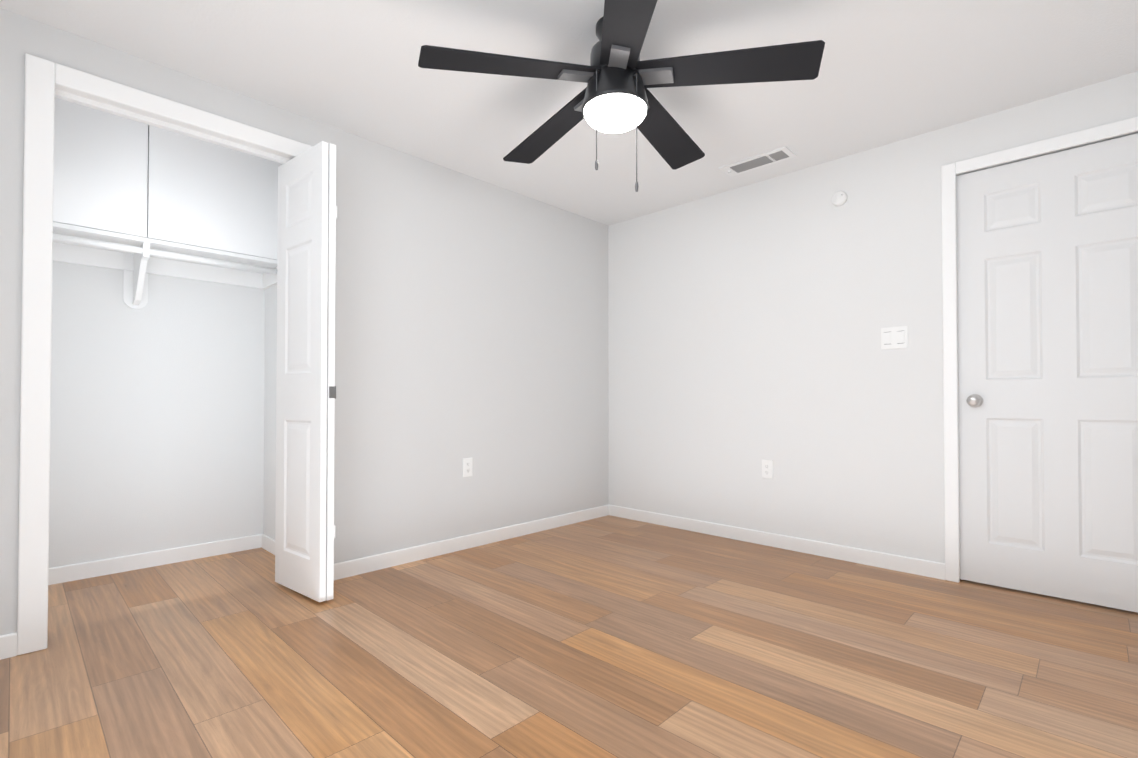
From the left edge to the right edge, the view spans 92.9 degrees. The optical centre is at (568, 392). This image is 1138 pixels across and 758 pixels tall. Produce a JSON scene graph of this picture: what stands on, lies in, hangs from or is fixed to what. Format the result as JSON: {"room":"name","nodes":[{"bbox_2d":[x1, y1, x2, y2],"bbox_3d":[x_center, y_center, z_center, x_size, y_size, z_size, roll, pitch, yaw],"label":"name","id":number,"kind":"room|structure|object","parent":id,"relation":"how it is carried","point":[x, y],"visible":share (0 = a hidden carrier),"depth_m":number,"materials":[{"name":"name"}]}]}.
{"room":"empty bedroom","nodes":[
{"label":"empty bedroom","id":0,"kind":"room"},
{"bbox_2d":[49,261,264,567],"bbox_3d":[-2.381,-0.200,2.953,0.120,2.300,1.510,-1,-1,44],"label":"wall","id":1,"kind":"structure","parent":0,"point":[157,425],"depth_m":2.96,"materials":[{"name":"white paint"}]},
{"bbox_2d":[48,534,261,584],"bbox_3d":[-2.334,0.908,2.892,0.013,0.082,1.270,-1,-1,44],"label":"baseboard","id":2,"kind":"structure","parent":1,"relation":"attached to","point":[77,571],"depth_m":2.94,"materials":[{"name":"white wood"}]},
{"bbox_2d":[53,98,281,308],"bbox_3d":[-2.190,-0.902,2.776,0.415,0.899,1.270,-1,-1,44],"label":"shelf unit","id":3,"kind":"object","parent":1,"relation":"attached to","point":[137,202],"visible":0.75,"depth_m":2.75,"materials":[{"name":"white wood"}]},
{"bbox_2d":[263,284,276,539],"bbox_3d":[-1.555,-0.198,3.119,0.835,2.300,0.120,-1,-1,44],"label":"wall","id":4,"kind":"structure","parent":0,"point":[269,504],"depth_m":3.28,"materials":[{"name":"white paint"}]},
{"bbox_2d":[262,534,274,554],"bbox_3d":[-1.596,0.910,3.052,0.822,0.082,0.013,-1,-1,44],"label":"baseboard","id":5,"kind":"structure","parent":4,"relation":"attached to","point":[268,544],"depth_m":3.24,"materials":[{"name":"white wood"}]},
{"bbox_2d":[0,8,608,635],"bbox_3d":[-1.045,-0.200,2.973,0.100,2.300,4.040,-1,-1,44],"label":"wall","id":6,"kind":"structure","parent":0,"point":[471,317],"depth_m":3.13,"materials":[{"name":"white paint"}]},
{"bbox_2d":[0,632,16,659],"bbox_3d":[-2.148,0.893,1.741,0.013,0.082,0.518,-1,-1,44],"label":"baseboard","id":7,"kind":"structure","parent":6,"relation":"attached to","point":[8,645],"depth_m":1.91,"materials":[{"name":"white wood"}]},
{"bbox_2d":[17,53,54,654],"bbox_3d":[-1.938,-0.144,1.967,0.018,2.162,0.078,-1,-1,44],"label":"trim","id":8,"kind":"structure","parent":6,"relation":"attached to","point":[34,474],"depth_m":1.96,"materials":[{"name":"white wood"}]},
{"bbox_2d":[55,89,290,163],"bbox_3d":[-1.641,-1.137,2.386,0.030,0.022,0.920,-1,-1,44],"label":"trim","id":9,"kind":"structure","parent":6,"relation":"attached to","point":[96,105],"depth_m":2.29,"materials":[{"name":"white wood"}]},
{"bbox_2d":[55,84,293,158],"bbox_3d":[-1.634,-1.158,2.380,0.100,0.020,0.970,-1,-1,44],"label":"door frame","id":10,"kind":"structure","parent":6,"relation":"attached to","point":[162,118],"depth_m":2.28,"materials":[{"name":"white wood"}]},
{"bbox_2d":[55,63,311,156],"bbox_3d":[-1.591,-1.181,2.339,0.018,0.078,0.918,-1,-1,44],"label":"trim","id":11,"kind":"structure","parent":6,"relation":"attached to","point":[91,84],"depth_m":2.26,"materials":[{"name":"white wood"}]},
{"bbox_2d":[275,141,336,601],"bbox_3d":[-1.252,-0.106,2.565,0.445,2.073,0.113,-1,-1,44],"label":"bifold door","id":12,"kind":"structure","parent":6,"relation":"in","point":[305,416],"depth_m":2.49,"materials":[{"name":"white wood"}]},
{"bbox_2d":[463,458,472,476],"bbox_3d":[-0.622,0.460,3.323,0.007,0.115,0.070,-1,-1,44],"label":"outlet","id":13,"kind":"object","parent":6,"relation":"attached to","point":[467,467],"visible":1,"depth_m":3.32,"materials":[{"name":"white plastic"}]},
{"bbox_2d":[334,505,608,579],"bbox_3d":[-0.450,0.916,3.490,0.013,0.082,2.208,-1,-1,44],"label":"baseboard","id":14,"kind":"structure","parent":6,"relation":"attached to","point":[350,568],"depth_m":3.25,"materials":[{"name":"white wood"}]},
{"bbox_2d":[0,515,1137,757],"bbox_3d":[-0.136,0.988,2.074,4.545,0.100,4.040,-1,-1,44],"label":"floor","id":15,"kind":"structure","parent":0,"point":[610,637],"depth_m":1.87,"materials":[{"name":"brown wood"}]},
{"bbox_2d":[0,0,1137,225],"bbox_3d":[-0.136,-1.412,2.106,4.545,0.100,4.040,-1,-1,44],"label":"ceiling","id":16,"kind":"structure","parent":0,"point":[894,70],"depth_m":2.27,"materials":[{"name":"white paint"}]},
{"bbox_2d":[418,0,824,191],"bbox_3d":[0.172,-1.034,2.042,1.361,0.658,1.362,-1,-1,44],"label":"ceiling fan","id":17,"kind":"object","parent":16,"relation":"hanging from","point":[619,77],"visible":1,"depth_m":1.91,"materials":[{"name":"black"}]},
{"bbox_2d":[719,146,796,176],"bbox_3d":[1.095,-1.339,3.154,0.400,0.016,0.160,-1,-1,44],"label":"ceiling vent","id":18,"kind":"object","parent":16,"relation":"in","point":[783,153],"visible":1,"depth_m":3.14,"materials":[{"name":"silver metal"}]},
{"bbox_2d":[608,71,1137,562],"bbox_3d":[1.459,-0.196,3.273,3.075,2.300,0.120,-1,-1,44],"label":"wall","id":19,"kind":"structure","parent":0,"point":[746,323],"depth_m":3.24,"materials":[{"name":"white paint"}]},
{"bbox_2d":[762,460,772,478],"bbox_3d":[1.242,0.481,3.387,0.070,0.115,0.007,-1,-1,44],"label":"outlet","id":20,"kind":"object","parent":19,"relation":"attached to","point":[767,468],"visible":1,"depth_m":3.38,"materials":[{"name":"white plastic"}]},
{"bbox_2d":[609,505,944,579],"bbox_3d":[1.111,0.916,3.503,2.208,0.082,0.013,-1,-1,44],"label":"baseboard","id":21,"kind":"structure","parent":19,"relation":"attached to","point":[926,568],"depth_m":3.25,"materials":[{"name":"white wood"}]},
{"bbox_2d":[832,191,847,205],"bbox_3d":[1.546,-1.112,3.096,0.082,0.082,0.030,-1,-1,44],"label":"smoke detector","id":22,"kind":"object","parent":19,"relation":"attached to","point":[839,198],"visible":1,"depth_m":3.08,"materials":[{"name":"white plastic"}]},
{"bbox_2d":[881,326,907,348],"bbox_3d":[1.746,-0.295,2.903,0.128,0.118,0.012,-1,-1,44],"label":"light switch","id":23,"kind":"object","parent":19,"relation":"attached to","point":[894,337],"visible":1,"depth_m":2.90,"materials":[{"name":"white plastic"}]},
{"bbox_2d":[941,116,1137,582],"bbox_3d":[2.199,-0.109,2.458,0.828,2.104,0.018,-1,-1,44],"label":"door frame","id":24,"kind":"structure","parent":19,"relation":"attached to","point":[950,379],"depth_m":2.71,"materials":[{"name":"white wood"}]},
{"bbox_2d":[956,133,1137,612],"bbox_3d":[2.244,-0.084,2.472,0.761,2.030,0.159,-1,-1,44],"label":"entry door","id":25,"kind":"structure","parent":19,"relation":"in","point":[1047,291],"depth_m":2.48,"materials":[{"name":"white wood"}]},
{"bbox_2d":[956,131,1137,175],"bbox_3d":[2.268,-1.116,2.500,0.820,0.020,0.120,-1,-1,44],"label":"trim","id":26,"kind":"structure","parent":19,"relation":"attached to","point":[1115,137],"depth_m":2.49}
]}

